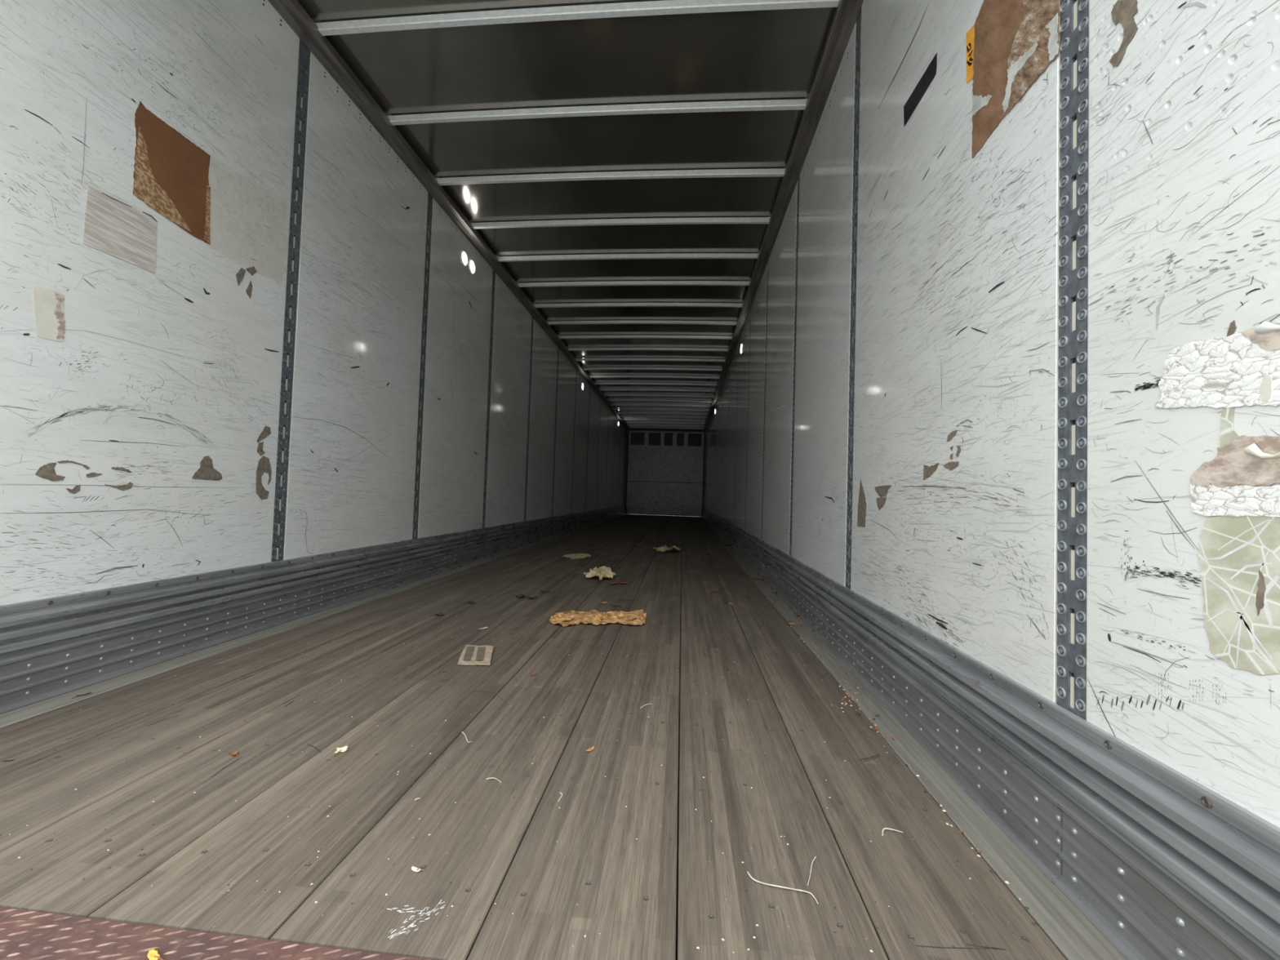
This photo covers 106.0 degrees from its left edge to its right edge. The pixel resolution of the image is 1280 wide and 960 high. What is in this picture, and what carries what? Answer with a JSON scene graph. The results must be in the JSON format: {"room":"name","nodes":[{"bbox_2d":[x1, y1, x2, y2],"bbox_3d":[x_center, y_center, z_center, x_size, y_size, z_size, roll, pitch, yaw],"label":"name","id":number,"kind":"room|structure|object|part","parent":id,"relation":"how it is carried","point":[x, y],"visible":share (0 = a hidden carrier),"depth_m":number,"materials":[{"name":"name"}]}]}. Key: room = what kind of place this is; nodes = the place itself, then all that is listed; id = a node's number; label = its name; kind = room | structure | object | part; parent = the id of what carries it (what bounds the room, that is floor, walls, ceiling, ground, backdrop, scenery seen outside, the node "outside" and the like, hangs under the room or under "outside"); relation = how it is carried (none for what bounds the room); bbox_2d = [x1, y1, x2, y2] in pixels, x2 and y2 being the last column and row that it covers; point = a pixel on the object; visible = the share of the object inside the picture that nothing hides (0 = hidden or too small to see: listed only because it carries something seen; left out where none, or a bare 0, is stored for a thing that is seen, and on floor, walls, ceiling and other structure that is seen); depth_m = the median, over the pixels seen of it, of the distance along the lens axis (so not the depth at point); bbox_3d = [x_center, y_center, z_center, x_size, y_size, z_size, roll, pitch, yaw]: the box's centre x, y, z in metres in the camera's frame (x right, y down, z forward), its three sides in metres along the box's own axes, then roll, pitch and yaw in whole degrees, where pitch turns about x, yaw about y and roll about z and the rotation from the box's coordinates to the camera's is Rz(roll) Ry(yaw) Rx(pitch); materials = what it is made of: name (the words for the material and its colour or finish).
{"room":"truck trailer interior","nodes":[
{"label":"truck trailer interior","id":0,"kind":"room"},
{"bbox_2d":[0,0,626,605],"bbox_3d":[-1.128,-0.556,7.946,0.046,2.782,14.910,2,-2,5],"label":"wall","id":1,"kind":"structure","parent":0,"point":[206,411],"depth_m":1.95,"materials":[{"name":"paint"}]},
{"bbox_2d":[33,285,65,341],"bbox_3d":[-1.689,-0.476,1.379,0.001,0.146,0.074,2,-2,5],"label":"paper strip","id":2,"kind":"object","parent":1,"relation":"attached to","point":[49,314],"visible":1,"depth_m":1.38,"materials":[{"name":"paper"}]},
{"bbox_2d":[35,462,65,481],"bbox_3d":[-1.701,-0.024,1.392,0.001,0.054,0.067,2,-2,5],"label":"residue","id":3,"kind":"object","parent":1,"relation":"attached to","point":[44,472],"depth_m":1.39,"materials":[{"name":"paper"}]},
{"bbox_2d":[66,484,80,493],"bbox_3d":[-1.698,0.028,1.444,0.001,0.029,0.036,2,-2,5],"label":"residue","id":4,"kind":"object","parent":1,"relation":"attached to","point":[70,489],"depth_m":1.44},
{"bbox_2d":[57,460,89,469],"bbox_3d":[-1.696,-0.045,1.444,0.001,0.026,0.082,2,-2,5],"label":"residue","id":5,"kind":"object","parent":1,"relation":"attached to","point":[61,464],"depth_m":1.44,"materials":[{"name":"paper"}]},
{"bbox_2d":[85,472,102,477],"bbox_3d":[-1.692,-0.015,1.495,0.001,0.017,0.042,2,-2,5],"label":"residue","id":6,"kind":"object","parent":1,"relation":"attached to","point":[87,474],"depth_m":1.49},
{"bbox_2d":[104,481,133,490],"bbox_3d":[-1.687,0.020,1.561,0.001,0.030,0.080,2,-2,5],"label":"residue","id":7,"kind":"object","parent":1,"relation":"attached to","point":[108,486],"depth_m":1.56,"materials":[{"name":"paper"}]},
{"bbox_2d":[83,181,157,273],"bbox_3d":[-1.664,-0.806,1.552,0.001,0.196,0.201,2,-2,5],"label":"label","id":8,"kind":"object","parent":1,"relation":"attached to","point":[115,227],"visible":1,"depth_m":1.54,"materials":[{"name":"paper"}]},
{"bbox_2d":[111,466,131,472],"bbox_3d":[-1.685,-0.033,1.568,0.001,0.018,0.058,2,-2,5],"label":"residue","id":9,"kind":"object","parent":1,"relation":"on","point":[114,469],"depth_m":1.57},
{"bbox_3d":[-1.666,-0.757,1.647,0.016,2.750,1.080,2,-2,5],"label":"wall panel","id":10,"kind":"part","parent":1,"relation":"part of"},
{"bbox_2d":[133,101,210,244],"bbox_3d":[-1.642,-1.072,1.704,0.002,0.348,0.269,2,-2,5],"label":"wall patch","id":11,"kind":"object","parent":1,"relation":"attached to","point":[171,174],"visible":1,"depth_m":1.69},
{"bbox_2d":[191,455,222,480],"bbox_3d":[-1.660,-0.046,1.852,0.001,0.095,0.120,2,-2,5],"label":"residue","id":12,"kind":"object","parent":1,"relation":"attached to","point":[204,468],"depth_m":1.85,"materials":[{"name":"paper"}]},
{"bbox_2d":[235,267,245,285],"bbox_3d":[-1.627,-0.827,1.964,0.001,0.081,0.043,2,-2,5],"label":"residue","id":13,"kind":"object","parent":1,"relation":"attached to","point":[240,272],"depth_m":1.96,"materials":[{"name":"paper"}]},
{"bbox_2d":[209,155,287,282],"bbox_3d":[-1.618,-1.071,2.001,0.001,0.390,0.353,2,-2,5],"label":"wall patch","id":14,"kind":"object","parent":1,"relation":"attached to","point":[221,239],"visible":1,"depth_m":1.98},
{"bbox_2d":[245,280,252,298],"bbox_3d":[-1.625,-0.796,2.003,0.001,0.080,0.028,2,-2,5],"label":"residue","id":15,"kind":"object","parent":1,"relation":"attached to","point":[248,282],"depth_m":2.00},
{"bbox_2d":[245,266,257,275],"bbox_3d":[-1.621,-0.875,2.011,0.001,0.044,0.056,2,-2,5],"label":"residue","id":16,"kind":"object","parent":1,"relation":"on","point":[251,271],"depth_m":2.01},
{"bbox_2d":[257,441,265,456],"bbox_3d":[-1.637,-0.135,2.082,0.001,0.065,0.042,2,-2,5],"label":"residue","id":17,"kind":"object","parent":1,"relation":"on","point":[260,445],"depth_m":2.08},
{"bbox_2d":[256,455,271,499],"bbox_3d":[-1.639,-0.009,2.099,0.001,0.192,0.078,2,-2,5],"label":"residue","id":18,"kind":"object","parent":1,"relation":"attached to","point":[264,463],"depth_m":2.10,"materials":[{"name":"paper"}]},
{"bbox_2d":[257,425,271,443],"bbox_3d":[-1.634,-0.198,2.095,0.001,0.080,0.068,2,-2,5],"label":"residue","id":19,"kind":"object","parent":1,"relation":"on","point":[264,432],"depth_m":2.09,"materials":[{"name":"paper"}]},
{"bbox_3d":[-1.616,-0.755,2.220,0.012,2.707,0.067,2,-2,5],"label":"slotted post","id":20,"kind":"part","parent":1,"relation":"part of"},
{"bbox_2d":[0,505,625,714],"bbox_3d":[-1.126,0.694,7.890,0.042,0.280,14.880,2,-2,5],"label":"baseboard","id":21,"kind":"structure","parent":1,"relation":"attached to","point":[51,647],"depth_m":1.80,"materials":[{"name":"metal"}]},
{"bbox_3d":[-1.617,0.580,2.242,0.031,0.140,2.440,2,-2,5],"label":"kick plate","id":22,"kind":"part","parent":21,"relation":"part of","materials":[{"name":"metal"}]},
{"bbox_3d":[-1.405,0.659,4.681,0.031,0.140,2.460,2,-2,5],"label":"kick plate","id":23,"kind":"part","parent":21,"relation":"part of","materials":[{"name":"metal"}]},
{"bbox_3d":[-1.191,0.739,7.101,0.031,0.140,2.440,2,-2,5],"label":"kick plate","id":24,"kind":"part","parent":21,"relation":"part of","materials":[{"name":"metal"}]},
{"bbox_3d":[-0.979,0.818,9.540,0.031,0.140,2.460,2,-2,5],"label":"kick plate","id":25,"kind":"part","parent":21,"relation":"part of","materials":[{"name":"metal"}]},
{"bbox_3d":[-0.765,0.898,11.965,0.031,0.140,2.450,2,-2,5],"label":"kick plate","id":26,"kind":"part","parent":21,"relation":"part of","materials":[{"name":"metal"}]},
{"bbox_3d":[-0.567,0.972,14.240,0.031,0.140,2.120,2,-2,5],"label":"kick plate","id":27,"kind":"part","parent":21,"relation":"part of","materials":[{"name":"metal"}]},
{"bbox_3d":[-1.567,-0.720,2.782,0.016,2.750,1.060,2,-2,5],"label":"wall panel","id":28,"kind":"part","parent":1,"relation":"part of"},
{"bbox_3d":[-1.518,-0.718,3.345,0.012,2.707,0.067,2,-2,5],"label":"slotted post","id":29,"kind":"part","parent":1,"relation":"part of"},
{"bbox_2d":[267,0,629,429],"bbox_3d":[-1.023,-1.891,7.955,0.087,0.086,14.860,2,-2,5],"label":"top rail","id":30,"kind":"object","parent":1,"relation":"attached to","point":[291,11],"depth_m":2.88,"materials":[{"name":"metal"}]},
{"bbox_3d":[-1.467,-0.683,3.917,0.016,2.750,1.080,2,-2,5],"label":"wall panel","id":31,"kind":"part","parent":1,"relation":"part of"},
{"bbox_2d":[460,250,467,266],"bbox_3d":[-1.422,-1.796,3.905,0.012,0.112,0.112,2,-2,5],"label":"dome lamp","id":32,"kind":"object","parent":1,"relation":"attached to","point":[464,257],"visible":1,"depth_m":3.89,"materials":[{"name":"plastic"}]},
{"bbox_2d":[468,259,475,274],"bbox_3d":[-1.409,-1.791,4.049,0.012,0.112,0.112,2,-2,5],"label":"dome lamp","id":33,"kind":"object","parent":1,"relation":"attached to","point":[471,264],"visible":1,"depth_m":4.04,"materials":[{"name":"plastic"}]},
{"bbox_3d":[-1.417,-0.681,4.490,0.012,2.707,0.067,2,-2,5],"label":"slotted post","id":34,"kind":"part","parent":1,"relation":"part of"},
{"bbox_3d":[-1.366,-0.645,5.074,0.016,2.750,1.103,2,-2,5],"label":"wall panel","id":35,"kind":"part","parent":1,"relation":"part of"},
{"bbox_3d":[-1.315,-0.642,5.658,0.012,2.707,0.067,2,-2,5],"label":"slotted post","id":36,"kind":"part","parent":1,"relation":"part of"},
{"bbox_3d":[-1.262,-0.607,6.250,0.016,2.750,1.120,2,-2,5],"label":"wall panel","id":37,"kind":"part","parent":1,"relation":"part of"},
{"bbox_3d":[-1.211,-0.604,6.843,0.012,2.707,0.067,2,-2,5],"label":"slotted post","id":38,"kind":"part","parent":1,"relation":"part of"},
{"bbox_3d":[-1.159,-0.568,7.431,0.016,2.750,1.111,2,-2,5],"label":"wall panel","id":39,"kind":"part","parent":1,"relation":"part of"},
{"bbox_3d":[-1.108,-0.565,8.019,0.012,2.707,0.067,2,-2,5],"label":"slotted post","id":40,"kind":"part","parent":1,"relation":"part of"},
{"bbox_3d":[-1.057,-0.530,8.598,0.016,2.750,1.094,2,-2,5],"label":"wall panel","id":41,"kind":"part","parent":1,"relation":"part of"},
{"bbox_3d":[-1.006,-0.527,9.178,0.012,2.707,0.067,2,-2,5],"label":"slotted post","id":42,"kind":"part","parent":1,"relation":"part of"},
{"bbox_3d":[-0.955,-0.492,9.756,0.016,2.750,1.092,2,-2,5],"label":"wall panel","id":43,"kind":"part","parent":1,"relation":"part of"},
{"bbox_3d":[-0.905,-0.490,10.335,0.012,2.707,0.067,2,-2,5],"label":"slotted post","id":44,"kind":"part","parent":1,"relation":"part of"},
{"bbox_3d":[-0.852,-0.454,10.932,0.016,2.750,1.130,2,-2,5],"label":"wall panel","id":45,"kind":"part","parent":1,"relation":"part of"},
{"bbox_3d":[-0.800,-0.451,11.530,0.012,2.707,0.067,2,-2,5],"label":"slotted post","id":46,"kind":"part","parent":1,"relation":"part of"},
{"bbox_3d":[-0.749,-0.415,12.107,0.016,2.750,1.090,2,-2,5],"label":"wall panel","id":47,"kind":"part","parent":1,"relation":"part of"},
{"bbox_3d":[-0.699,-0.413,12.685,0.012,2.707,0.067,2,-2,5],"label":"slotted post","id":48,"kind":"part","parent":1,"relation":"part of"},
{"bbox_3d":[-0.648,-0.378,13.257,0.016,2.750,1.080,2,-2,5],"label":"wall panel","id":49,"kind":"part","parent":1,"relation":"part of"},
{"bbox_3d":[-0.598,-0.375,13.830,0.012,2.707,0.067,2,-2,5],"label":"slotted post","id":50,"kind":"part","parent":1,"relation":"part of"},
{"bbox_3d":[-0.531,-0.334,14.591,0.016,2.750,1.460,2,-2,5],"label":"wall panel","id":51,"kind":"part","parent":1,"relation":"part of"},
{"bbox_2d":[0,514,1125,959],"bbox_3d":[0.094,0.900,7.794,2.520,0.061,14.905,2,-2,5],"label":"floor","id":52,"kind":"structure","parent":0,"point":[652,895],"depth_m":1.01,"materials":[{"name":"brown wood"}]},
{"bbox_2d":[71,692,91,698],"bbox_3d":[-1.615,0.622,1.393,0.013,0.006,0.040,1,-2,26],"label":"dry leaf","id":53,"kind":"object","parent":52,"relation":"on","point":[88,692],"visible":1,"depth_m":1.40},
{"bbox_2d":[0,906,431,959],"bbox_3d":[-0.546,0.657,0.490,2.560,0.051,0.364,2,-2,5],"label":"metal threshold plate","id":54,"kind":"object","parent":52,"relation":"on","point":[24,935],"depth_m":0.66,"materials":[{"name":"metal"}]},
{"bbox_2d":[146,948,164,959],"bbox_3d":[-0.641,0.630,0.637,0.033,0.004,0.010,1,-2,27],"label":"dry leaf","id":55,"kind":"object","parent":54,"relation":"on","point":[153,954],"visible":1,"depth_m":0.64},
{"bbox_2d":[228,750,238,756],"bbox_3d":[-0.940,0.634,1.114,0.026,0.006,0.016,0,-2,44],"label":"dry leaf","id":56,"kind":"object","parent":52,"relation":"on","point":[234,753],"visible":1,"depth_m":1.12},
{"bbox_3d":[0.092,0.888,7.769,2.520,0.032,14.855,2,-2,5],"label":"sill","id":57,"kind":"part","parent":52,"relation":"part of","materials":[{"name":"metal"}]},
{"bbox_2d":[333,745,348,756],"bbox_3d":[-0.710,0.643,1.145,0.025,0.005,0.042,2,-2,-20],"label":"dry leaf","id":58,"kind":"object","parent":52,"relation":"on","point":[345,748],"visible":1,"depth_m":1.15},
{"bbox_3d":[-0.713,0.644,1.151,0.029,0.005,0.025,3,-2,-33],"label":"blade","id":59,"kind":"part","parent":58,"relation":"part of","materials":[{"name":"beige plant"}]},
{"bbox_2d":[411,866,424,871],"bbox_3d":[-0.368,0.644,0.796,0.024,0.004,0.008,1,-2,14],"label":"dry leaf","id":60,"kind":"object","parent":52,"relation":"on","point":[413,868],"visible":1,"depth_m":0.80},
{"bbox_2d":[429,612,444,616],"bbox_3d":[-1.005,0.668,2.390,0.065,0.012,0.041,3,-2,-44],"label":"dry leaf","id":61,"kind":"object","parent":52,"relation":"on","point":[439,613],"visible":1,"depth_m":2.40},
{"bbox_2d":[457,644,493,665],"bbox_3d":[-0.622,0.663,1.832,0.115,0.009,0.234,2,-2,-14],"label":"cardboard square","id":62,"kind":"object","parent":52,"relation":"on","point":[471,655],"visible":1,"depth_m":1.81,"materials":[{"name":"cardboard"}]},
{"bbox_2d":[515,594,524,597],"bbox_3d":[-0.706,0.688,2.870,0.059,0.018,0.090,2,-2,5],"label":"dry leaf","id":63,"kind":"object","parent":52,"relation":"on","point":[520,595],"visible":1,"depth_m":2.86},
{"bbox_2d":[8,539,1036,952],"bbox_3d":[-0.177,0.745,3.990,2.284,0.006,6.565,2,-2,5],"label":"crumbs","id":64,"kind":"object","parent":52,"relation":"on","point":[858,713],"visible":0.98,"depth_m":1.10,"materials":[{"name":"white plant"}]},
{"bbox_2d":[561,553,591,559],"bbox_3d":[-0.631,0.748,4.749,0.255,0.013,0.433,1,-2,21],"label":"cardboard","id":65,"kind":"object","parent":52,"relation":"on","point":[571,556],"visible":1,"depth_m":4.76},
{"bbox_2d":[585,745,594,751],"bbox_3d":[-0.120,0.663,1.190,0.012,0.005,0.036,1,-2,31],"label":"dry leaf","id":66,"kind":"object","parent":52,"relation":"on","point":[592,748],"visible":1,"depth_m":1.19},
{"bbox_2d":[549,609,646,626],"bbox_3d":[-0.202,0.684,2.411,0.492,0.028,0.277,2,-2,-7],"label":"cardboard","id":67,"kind":"object","parent":52,"relation":"on","point":[635,617],"visible":1,"depth_m":2.39,"materials":[{"name":"cardboard"}]},
{"bbox_2d":[583,565,615,580],"bbox_3d":[-0.297,0.700,3.657,0.222,0.055,0.504,2,-2,5],"label":"paper","id":68,"kind":"object","parent":52,"relation":"on","point":[602,571],"visible":1,"depth_m":3.57,"materials":[{"name":"paper"}]},
{"bbox_2d":[617,581,628,584],"bbox_3d":[-0.128,0.722,3.386,0.102,0.019,0.061,1,-2,28],"label":"dry leaf","id":69,"kind":"object","parent":52,"relation":"on","point":[621,582],"visible":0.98,"depth_m":3.39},
{"bbox_2d":[653,544,680,551],"bbox_3d":[0.310,0.763,5.486,0.326,0.085,0.513,2,-2,5],"label":"cardboard","id":70,"kind":"object","parent":52,"relation":"on","point":[664,548],"visible":1,"depth_m":5.39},
{"bbox_2d":[746,871,817,903],"bbox_3d":[0.230,0.662,0.784,0.115,0.004,0.017,1,-2,25],"label":"dry twig","id":71,"kind":"object","parent":52,"relation":"on","point":[753,879],"visible":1,"depth_m":0.78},
{"bbox_2d":[807,856,816,885],"bbox_3d":[0.293,0.666,0.824,0.004,0.004,0.075,1,-2,30],"label":"dry twig","id":72,"kind":"object","parent":52,"relation":"on","point":[815,856],"visible":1,"depth_m":0.82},
{"bbox_2d":[858,754,879,759],"bbox_3d":[0.569,0.685,1.192,0.070,0.004,0.007,3,-2,-22],"label":"dry twig","id":73,"kind":"object","parent":52,"relation":"on","point":[877,754],"visible":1,"depth_m":1.19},
{"bbox_2d":[881,827,902,836],"bbox_3d":[0.480,0.674,0.925,0.048,0.005,0.016,2,-2,-14],"label":"dry twig","id":74,"kind":"object","parent":52,"relation":"on","point":[883,828],"visible":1,"depth_m":0.93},
{"bbox_2d":[297,0,839,429],"bbox_3d":[0.181,-1.878,7.875,2.520,0.057,14.910,2,-2,5],"label":"ceiling","id":75,"kind":"structure","parent":0,"point":[624,162],"depth_m":2.92,"materials":[{"name":"metal"}]},
{"bbox_2d":[624,427,706,516],"bbox_3d":[0.785,-0.273,15.207,2.500,2.772,0.100,2,-2,5],"label":"wall","id":76,"kind":"structure","parent":0,"point":[664,468],"depth_m":15.19,"materials":[{"name":"metal"}]},
{"bbox_3d":[-0.423,-0.406,15.297,0.070,2.397,0.060,2,-2,5],"label":"corner post","id":77,"kind":"part","parent":76,"relation":"part of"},
{"bbox_3d":[0.766,0.580,15.183,2.365,1.005,0.030,2,-2,5],"label":"panel","id":78,"kind":"part","parent":76,"relation":"part of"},
{"bbox_3d":[0.800,-0.512,15.216,2.365,1.148,0.030,2,-2,5],"label":"panel","id":79,"kind":"part","parent":76,"relation":"part of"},
{"bbox_2d":[628,432,703,446],"bbox_3d":[0.825,-1.286,15.239,2.365,0.400,0.030,2,-2,5],"label":"air vent","id":80,"kind":"object","parent":76,"relation":"in","point":[635,439],"depth_m":15.23,"materials":[{"name":"metal"}]},
{"bbox_3d":[2.002,-0.336,15.082,0.055,2.397,0.060,2,-2,5],"label":"corner post","id":81,"kind":"part","parent":76,"relation":"part of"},
{"bbox_2d":[703,0,1279,827],"bbox_3d":[1.405,-0.482,7.722,0.046,2.782,14.910,2,-2,5],"label":"wall","id":82,"kind":"structure","parent":0,"point":[940,397],"depth_m":0.93,"materials":[{"name":"paint"}]},
{"bbox_3d":[1.967,-0.264,14.299,0.016,2.750,1.600,2,-2,5],"label":"wall panel","id":83,"kind":"part","parent":82,"relation":"part of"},
{"bbox_3d":[1.842,-0.310,12.870,0.016,2.750,1.130,2,-2,5],"label":"wall panel","id":84,"kind":"part","parent":82,"relation":"part of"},
{"bbox_3d":[1.737,-0.349,11.675,0.016,2.750,1.130,2,-2,5],"label":"wall panel","id":85,"kind":"part","parent":82,"relation":"part of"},
{"bbox_3d":[1.633,-0.389,10.481,0.016,2.750,1.130,2,-2,5],"label":"wall panel","id":86,"kind":"part","parent":82,"relation":"part of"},
{"bbox_3d":[1.528,-0.428,9.286,0.016,2.750,1.130,2,-2,5],"label":"wall panel","id":87,"kind":"part","parent":82,"relation":"part of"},
{"bbox_3d":[1.477,-0.464,8.689,0.012,2.707,0.067,2,-2,5],"label":"slotted post","id":88,"kind":"part","parent":82,"relation":"part of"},
{"bbox_3d":[1.421,-0.467,8.071,0.016,2.750,1.170,2,-2,5],"label":"wall panel","id":89,"kind":"part","parent":82,"relation":"part of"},
{"bbox_3d":[1.369,-0.504,7.454,0.012,2.707,0.067,2,-2,5],"label":"slotted post","id":90,"kind":"part","parent":82,"relation":"part of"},
{"bbox_3d":[1.317,-0.506,6.886,0.016,2.750,1.070,2,-2,5],"label":"wall panel","id":91,"kind":"part","parent":82,"relation":"part of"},
{"bbox_3d":[1.269,-0.541,6.319,0.012,2.707,0.067,2,-2,5],"label":"slotted post","id":92,"kind":"part","parent":82,"relation":"part of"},
{"bbox_3d":[1.220,-0.542,5.771,0.016,2.750,1.030,2,-2,5],"label":"wall panel","id":93,"kind":"part","parent":82,"relation":"part of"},
{"bbox_3d":[1.173,-0.577,5.224,0.012,2.707,0.067,2,-2,5],"label":"slotted post","id":94,"kind":"part","parent":82,"relation":"part of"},
{"bbox_3d":[1.124,-0.578,4.681,0.016,2.750,1.020,2,-2,5],"label":"wall panel","id":95,"kind":"part","parent":82,"relation":"part of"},
{"bbox_3d":[1.078,-0.612,4.139,0.012,2.707,0.067,2,-2,5],"label":"slotted post","id":96,"kind":"part","parent":82,"relation":"part of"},
{"bbox_3d":[1.028,-0.614,3.591,0.016,2.750,1.030,2,-2,5],"label":"wall panel","id":97,"kind":"part","parent":82,"relation":"part of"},
{"bbox_2d":[702,0,863,431],"bbox_3d":[1.380,-1.822,7.742,0.087,0.086,14.860,2,-2,5],"label":"top rail","id":98,"kind":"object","parent":82,"relation":"attached to","point":[846,12],"depth_m":2.78,"materials":[{"name":"metal"}]},
{"bbox_3d":[0.982,-0.648,3.044,0.012,2.707,0.067,2,-2,5],"label":"slotted post","id":99,"kind":"part","parent":82,"relation":"part of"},
{"bbox_3d":[0.934,-0.649,2.519,0.016,2.750,0.982,2,-2,5],"label":"wall panel","id":100,"kind":"part","parent":82,"relation":"part of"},
{"bbox_3d":[0.890,-0.682,1.996,0.012,2.707,0.067,2,-2,5],"label":"slotted post","id":101,"kind":"part","parent":82,"relation":"part of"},
{"bbox_2d":[857,480,866,527],"bbox_3d":[0.843,0.086,1.832,0.001,0.184,0.089,2,-2,5],"label":"residue","id":102,"kind":"object","parent":82,"relation":"attached to","point":[861,484],"depth_m":1.83,"materials":[{"name":"paper"}]},
{"bbox_2d":[876,497,886,510],"bbox_3d":[0.828,0.082,1.653,0.001,0.048,0.085,2,-2,5],"label":"residue","id":103,"kind":"object","parent":82,"relation":"attached to","point":[881,501],"depth_m":1.65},
{"bbox_2d":[874,484,891,497],"bbox_3d":[0.828,0.039,1.644,0.001,0.041,0.142,2,-2,5],"label":"residue","id":104,"kind":"object","parent":82,"relation":"on","point":[880,491],"depth_m":1.64,"materials":[{"name":"paper"}]},
{"bbox_2d":[903,52,937,125],"bbox_3d":[0.847,-1.181,1.463,0.001,0.072,0.204,2,-2,5],"label":"tape strip","id":105,"kind":"object","parent":82,"relation":"attached to","point":[929,74],"visible":1,"depth_m":1.46,"materials":[{"name":"plastic"}]},
{"bbox_2d":[923,462,938,479],"bbox_3d":[0.802,-0.023,1.329,0.001,0.044,0.084,2,-2,5],"label":"residue","id":106,"kind":"object","parent":82,"relation":"attached to","point":[931,470],"depth_m":1.33,"materials":[{"name":"paper"}]},
{"bbox_2d":[943,461,959,470],"bbox_3d":[0.794,-0.036,1.231,0.001,0.022,0.073,2,-2,5],"label":"residue","id":107,"kind":"object","parent":82,"relation":"attached to","point":[948,465],"depth_m":1.23,"materials":[{"name":"paper"}]},
{"bbox_2d":[946,430,957,441],"bbox_3d":[0.796,-0.112,1.229,0.001,0.024,0.049,2,-2,5],"label":"residue","id":108,"kind":"object","parent":82,"relation":"attached to","point":[952,435],"depth_m":1.23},
{"bbox_3d":[0.839,-0.684,1.433,0.016,2.750,1.060,2,-2,5],"label":"wall panel","id":109,"kind":"part","parent":82,"relation":"part of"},
{"bbox_2d":[955,445,960,456],"bbox_3d":[0.792,-0.072,1.199,0.001,0.029,0.022,2,-2,5],"label":"residue","id":110,"kind":"object","parent":82,"relation":"on","point":[957,447],"depth_m":1.20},
{"bbox_2d":[702,507,1279,959],"bbox_3d":[1.321,0.765,7.673,0.042,0.280,14.880,2,-2,5],"label":"baseboard","id":111,"kind":"structure","parent":82,"relation":"attached to","point":[1162,864],"depth_m":0.80,"materials":[{"name":"metal"}]},
{"bbox_3d":[1.671,0.968,11.749,0.031,0.140,2.450,2,-2,5],"label":"kick plate","id":112,"kind":"part","parent":111,"relation":"part of","materials":[{"name":"metal"}]},
{"bbox_3d":[1.460,0.889,9.324,0.031,0.140,2.460,2,-2,5],"label":"kick plate","id":113,"kind":"part","parent":111,"relation":"part of","materials":[{"name":"metal"}]},
{"bbox_3d":[1.245,0.809,6.885,0.031,0.140,2.440,2,-2,5],"label":"kick plate","id":114,"kind":"part","parent":111,"relation":"part of","materials":[{"name":"metal"}]},
{"bbox_3d":[1.034,0.730,4.465,0.031,0.140,2.460,2,-2,5],"label":"kick plate","id":115,"kind":"part","parent":111,"relation":"part of","materials":[{"name":"metal"}]},
{"bbox_3d":[0.819,0.650,2.026,0.031,0.140,2.440,2,-2,5],"label":"kick plate","id":116,"kind":"part","parent":111,"relation":"part of","materials":[{"name":"metal"}]},
{"bbox_3d":[0.690,0.602,0.547,0.031,0.140,0.570,2,-2,5],"label":"kick plate","id":117,"kind":"part","parent":111,"relation":"part of","materials":[{"name":"metal"}]},
{"bbox_2d":[971,0,1060,157],"bbox_3d":[0.803,-0.985,1.045,0.004,0.395,0.277,2,-2,5],"label":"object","id":118,"kind":"object","parent":82,"relation":"attached to","point":[1015,41],"visible":1,"depth_m":1.05,"materials":[{"name":"brown paper"}]},
{"bbox_2d":[966,24,974,83],"bbox_3d":[0.820,-1.056,1.195,0.001,0.143,0.037,2,-2,5],"label":"label","id":119,"kind":"object","parent":118,"relation":"attached to","point":[971,33],"visible":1,"depth_m":1.20,"materials":[{"name":"orange"}]},
{"bbox_2d":[966,42,973,66],"bbox_3d":[0.820,-1.058,1.198,0.001,0.068,0.029,2,-2,5],"label":"print","id":120,"kind":"object","parent":119,"relation":"attached to","point":[971,59],"depth_m":1.20},
{"bbox_3d":[0.791,-0.719,0.871,0.012,2.707,0.067,2,-2,5],"label":"slotted post","id":121,"kind":"part","parent":82,"relation":"part of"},
{"bbox_2d":[1109,0,1137,66],"bbox_3d":[0.773,-0.724,0.770,0.001,0.110,0.049,2,-2,5],"label":"residue","id":122,"kind":"object","parent":82,"relation":"attached to","point":[1123,14],"depth_m":0.77,"materials":[{"name":"paper"}]},
{"bbox_3d":[0.763,-0.713,0.568,0.016,2.750,0.538,2,-2,5],"label":"wall panel","id":123,"kind":"part","parent":82,"relation":"part of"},
{"bbox_2d":[1154,320,1279,446],"bbox_3d":[0.737,-0.115,0.611,0.009,0.149,0.180,2,-2,5],"label":"peeling paint patch","id":124,"kind":"object","parent":82,"relation":"attached to","point":[1242,368],"visible":1,"depth_m":0.61,"materials":[{"name":"paint"}]},
{"bbox_2d":[1226,320,1236,336],"bbox_3d":[0.743,-0.190,0.605,0.001,0.020,0.011,2,-2,5],"label":"residue","id":125,"kind":"object","parent":82,"relation":"attached to","point":[1231,324],"depth_m":0.61,"materials":[{"name":"paper"}]},
{"bbox_2d":[1189,435,1279,516],"bbox_3d":[0.731,-0.005,0.585,0.010,0.101,0.127,2,-2,5],"label":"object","id":126,"kind":"object","parent":82,"relation":"attached to","point":[1251,461],"visible":1,"depth_m":0.59,"materials":[{"name":"brown paper"}]},
{"bbox_2d":[1198,515,1279,675],"bbox_3d":[0.730,0.134,0.574,0.001,0.194,0.121,2,-2,5],"label":"adhesive residue patch","id":127,"kind":"object","parent":82,"relation":"attached to","point":[1239,557],"visible":1,"depth_m":0.58,"materials":[{"name":"paper"}]}
]}

